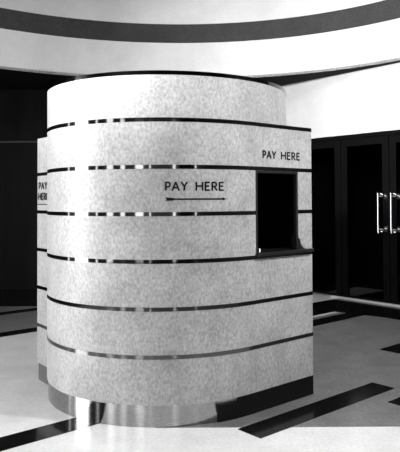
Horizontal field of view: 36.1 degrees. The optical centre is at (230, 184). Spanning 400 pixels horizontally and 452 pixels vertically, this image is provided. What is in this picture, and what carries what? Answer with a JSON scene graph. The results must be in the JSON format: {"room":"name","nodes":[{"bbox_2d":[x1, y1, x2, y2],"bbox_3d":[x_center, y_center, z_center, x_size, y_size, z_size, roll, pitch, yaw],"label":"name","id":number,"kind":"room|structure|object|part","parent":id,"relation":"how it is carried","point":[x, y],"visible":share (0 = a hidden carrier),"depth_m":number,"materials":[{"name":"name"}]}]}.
{"room":"cinema lobby","nodes":[
{"label":"cinema lobby","id":0,"kind":"room"},
{"bbox_2d":[0,306,36,332],"bbox_3d":[-3.390,1.726,8.486,4.400,0.001,3.850,0,-1,0],"label":"floor","id":1,"kind":"structure","parent":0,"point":[23,320],"depth_m":7.74,"materials":[{"name":"grey tile"}]},
{"bbox_2d":[0,90,46,288],"bbox_3d":[-2.550,0.071,10.577,6.500,3.400,0.250,0,-1,0],"label":"wall","id":2,"kind":"structure","parent":0,"point":[23,113],"depth_m":10.45,"materials":[{"name":"black"}]},
{"bbox_2d":[0,289,36,305],"bbox_3d":[-2.740,1.747,9.561,5.700,0.002,1.700,0,-1,0],"label":"trim","id":3,"kind":"structure","parent":2,"relation":"attached to","point":[8,297],"depth_m":9.49,"materials":[{"name":"black stone"}]},
{"bbox_2d":[0,308,36,314],"bbox_3d":[-2.943,1.717,8.247,1.500,0.001,0.210,1,-2,-42],"label":"trim","id":4,"kind":"structure","parent":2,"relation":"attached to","point":[30,309],"depth_m":8.30,"materials":[{"name":"black stone"}]},
{"bbox_2d":[0,141,37,142],"bbox_3d":[-2.504,-0.740,10.454,6.200,0.025,0.035,0,-1,0],"label":"trim","id":5,"kind":"structure","parent":2,"relation":"attached to","point":[0,141],"depth_m":10.44,"materials":[{"name":"grey metal"}]},
{"bbox_2d":[0,292,399,451],"bbox_3d":[0.010,1.709,4.460,14.000,0.200,19.000,0,-1,0],"label":"floor","id":6,"kind":"structure","parent":0,"point":[25,404],"depth_m":3.93,"materials":[{"name":"tile"}]},
{"bbox_2d":[0,327,36,336],"bbox_3d":[-2.719,1.679,6.727,1.500,0.001,0.230,1,-2,-42],"label":"trim","id":7,"kind":"structure","parent":6,"relation":"on","point":[29,330],"depth_m":6.98,"materials":[{"name":"black stone"}]},
{"bbox_2d":[0,417,99,450],"bbox_3d":[-1.403,1.599,3.787,2.180,0.001,0.215,1,-2,-42],"label":"trim","id":8,"kind":"structure","parent":6,"relation":"on","point":[58,428],"depth_m":3.96,"materials":[{"name":"black stone"}]},
{"bbox_2d":[37,70,313,427],"bbox_3d":[-0.490,0.441,5.010,1.927,2.367,1.951,1,-2,-38],"label":"booth","id":9,"kind":"object","parent":6,"relation":"on","point":[174,207],"visible":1,"depth_m":4.17,"materials":[{"name":"grey stone"}]},
{"bbox_3d":[0.285,1.535,4.412,0.936,0.142,0.042,1,-2,-39],"label":"kick panel","id":10,"kind":"part","parent":9,"relation":"part of","materials":[{"name":"black"}]},
{"bbox_3d":[0.329,0.499,4.612,0.596,0.023,0.285,1,-2,-42],"label":"window sill","id":11,"kind":"part","parent":9,"relation":"part of","materials":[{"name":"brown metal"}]},
{"bbox_2d":[156,312,399,427],"bbox_3d":[1.959,1.643,6.331,4.900,0.001,4.602,0,-1,0],"label":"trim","id":12,"kind":"structure","parent":6,"relation":"on","point":[347,356],"depth_m":5.28,"materials":[{"name":"grey tile"}]},
{"bbox_2d":[238,382,394,438],"bbox_3d":[0.676,1.603,4.421,1.500,0.001,0.215,1,-2,-42],"label":"trim","id":13,"kind":"structure","parent":12,"relation":"on","point":[261,429],"depth_m":4.34,"materials":[{"name":"black stone"}]},
{"bbox_2d":[313,313,363,325],"bbox_3d":[1.135,1.676,7.527,2.200,0.001,0.260,1,-2,-42],"label":"trim","id":14,"kind":"structure","parent":12,"relation":"on","point":[330,319],"depth_m":7.68,"materials":[{"name":"black stone"}]},
{"bbox_2d":[331,301,399,319],"bbox_3d":[2.469,1.671,7.640,0.950,0.002,2.950,1,-2,-42],"label":"trim","id":15,"kind":"structure","parent":12,"relation":"on","point":[354,307],"depth_m":8.28,"materials":[{"name":"black stone"}]},
{"bbox_2d":[379,343,399,353],"bbox_3d":[2.115,1.646,6.513,1.500,0.001,0.230,1,-2,-42],"label":"trim","id":16,"kind":"structure","parent":12,"relation":"on","point":[394,348],"depth_m":6.12,"materials":[{"name":"black stone"}]},
{"bbox_2d":[388,397,399,405],"bbox_3d":[1.787,1.609,4.936,1.500,0.001,0.215,1,-2,-42],"label":"trim","id":17,"kind":"structure","parent":12,"relation":"on","point":[396,401],"depth_m":4.52,"materials":[{"name":"black stone"}]},
{"bbox_2d":[313,298,352,315],"bbox_3d":[1.070,1.695,8.309,2.150,0.001,0.650,1,-2,-42],"label":"trim","id":18,"kind":"structure","parent":6,"relation":"on","point":[322,307],"depth_m":8.63,"materials":[{"name":"black stone"}]},
{"bbox_2d":[330,296,399,306],"bbox_3d":[2.543,1.676,8.261,0.055,0.022,2.980,1,-2,-42],"label":"trim","id":19,"kind":"structure","parent":6,"relation":"on","point":[339,297],"depth_m":8.88,"materials":[{"name":"white paint"}]},
{"bbox_2d":[0,58,399,89],"bbox_3d":[-0.700,-1.784,5.445,14.000,0.040,18.800,0,-1,0],"label":"ceiling","id":20,"kind":"structure","parent":0,"point":[11,79],"depth_m":9.48,"materials":[{"name":"black paint"}]},
{"bbox_2d":[281,63,399,138],"bbox_3d":[2.555,-1.267,8.463,0.200,0.985,5.963,1,-2,-42],"label":"wall","id":21,"kind":"structure","parent":0,"point":[366,100],"depth_m":9.20,"materials":[{"name":"white paint"}]},
{"bbox_2d":[0,0,383,23],"bbox_3d":[-0.708,-3.081,5.477,8.792,0.865,8.792,0,-1,0],"label":"ceiling","id":22,"kind":"structure","parent":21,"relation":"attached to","point":[123,11],"depth_m":9.55,"materials":[{"name":"white paint"}]},
{"bbox_2d":[0,18,399,77],"bbox_3d":[-0.702,-2.057,5.452,8.712,0.584,8.712,0,-1,0],"label":"ceiling","id":23,"kind":"structure","parent":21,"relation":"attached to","point":[377,43],"depth_m":9.34,"materials":[{"name":"white paint"}]},
{"bbox_2d":[0,0,399,42],"bbox_3d":[-0.704,-2.499,5.462,8.792,0.300,8.792,0,-1,0],"label":"trim","id":24,"kind":"structure","parent":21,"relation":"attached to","point":[386,10],"depth_m":9.40,"materials":[{"name":"grey paint"}]},
{"bbox_3d":[2.564,0.458,8.421,4.108,2.465,4.592,0,-1,0],"label":"wall","id":25,"kind":"structure","parent":0,"visible":0},
{"bbox_2d":[311,139,341,295],"bbox_3d":[1.422,0.509,9.665,0.045,2.395,0.848,1,-2,-42],"label":"door","id":26,"kind":"structure","parent":25,"relation":"in","point":[325,155],"depth_m":9.56,"materials":[{"name":"black glass"}]},
{"bbox_2d":[311,130,399,141],"bbox_3d":[2.215,-0.739,8.790,0.100,0.050,3.800,1,-2,-42],"label":"trim","id":27,"kind":"structure","parent":25,"relation":"attached to","point":[391,131],"depth_m":9.10,"materials":[{"name":"black"}]},
{"bbox_2d":[341,135,390,302],"bbox_3d":[1.944,0.490,8.978,0.178,2.395,0.848,1,-2,-42],"label":"door","id":28,"kind":"structure","parent":25,"relation":"in","point":[365,183],"depth_m":9.00,"materials":[{"name":"black glass"}]},
{"bbox_3d":[1.993,0.535,9.021,0.008,2.245,0.628,1,-2,-42],"label":"glass pane","id":29,"kind":"part","parent":28,"relation":"part of","materials":[{"name":"black glass"}]},
{"bbox_3d":[2.164,0.397,8.698,0.149,0.565,0.064,0,-2,-26],"label":"handle","id":30,"kind":"part","parent":28,"relation":"part of","materials":[{"name":"silver metal"}]},
{"bbox_2d":[389,134,399,304],"bbox_3d":[2.514,0.471,8.335,0.178,2.395,0.848,1,-2,-42],"label":"door","id":31,"kind":"structure","parent":25,"relation":"in","point":[394,139],"depth_m":8.62,"materials":[{"name":"black"}]},
{"bbox_3d":[2.307,0.392,8.537,0.149,0.565,0.064,0,-2,-26],"label":"handle","id":32,"kind":"part","parent":31,"relation":"part of","materials":[{"name":"silver metal"}]},
{"bbox_3d":[2.564,0.517,8.378,0.008,2.245,0.628,1,-2,-42],"label":"glass pane","id":33,"kind":"part","parent":31,"relation":"part of","materials":[{"name":"black glass"}]}
]}

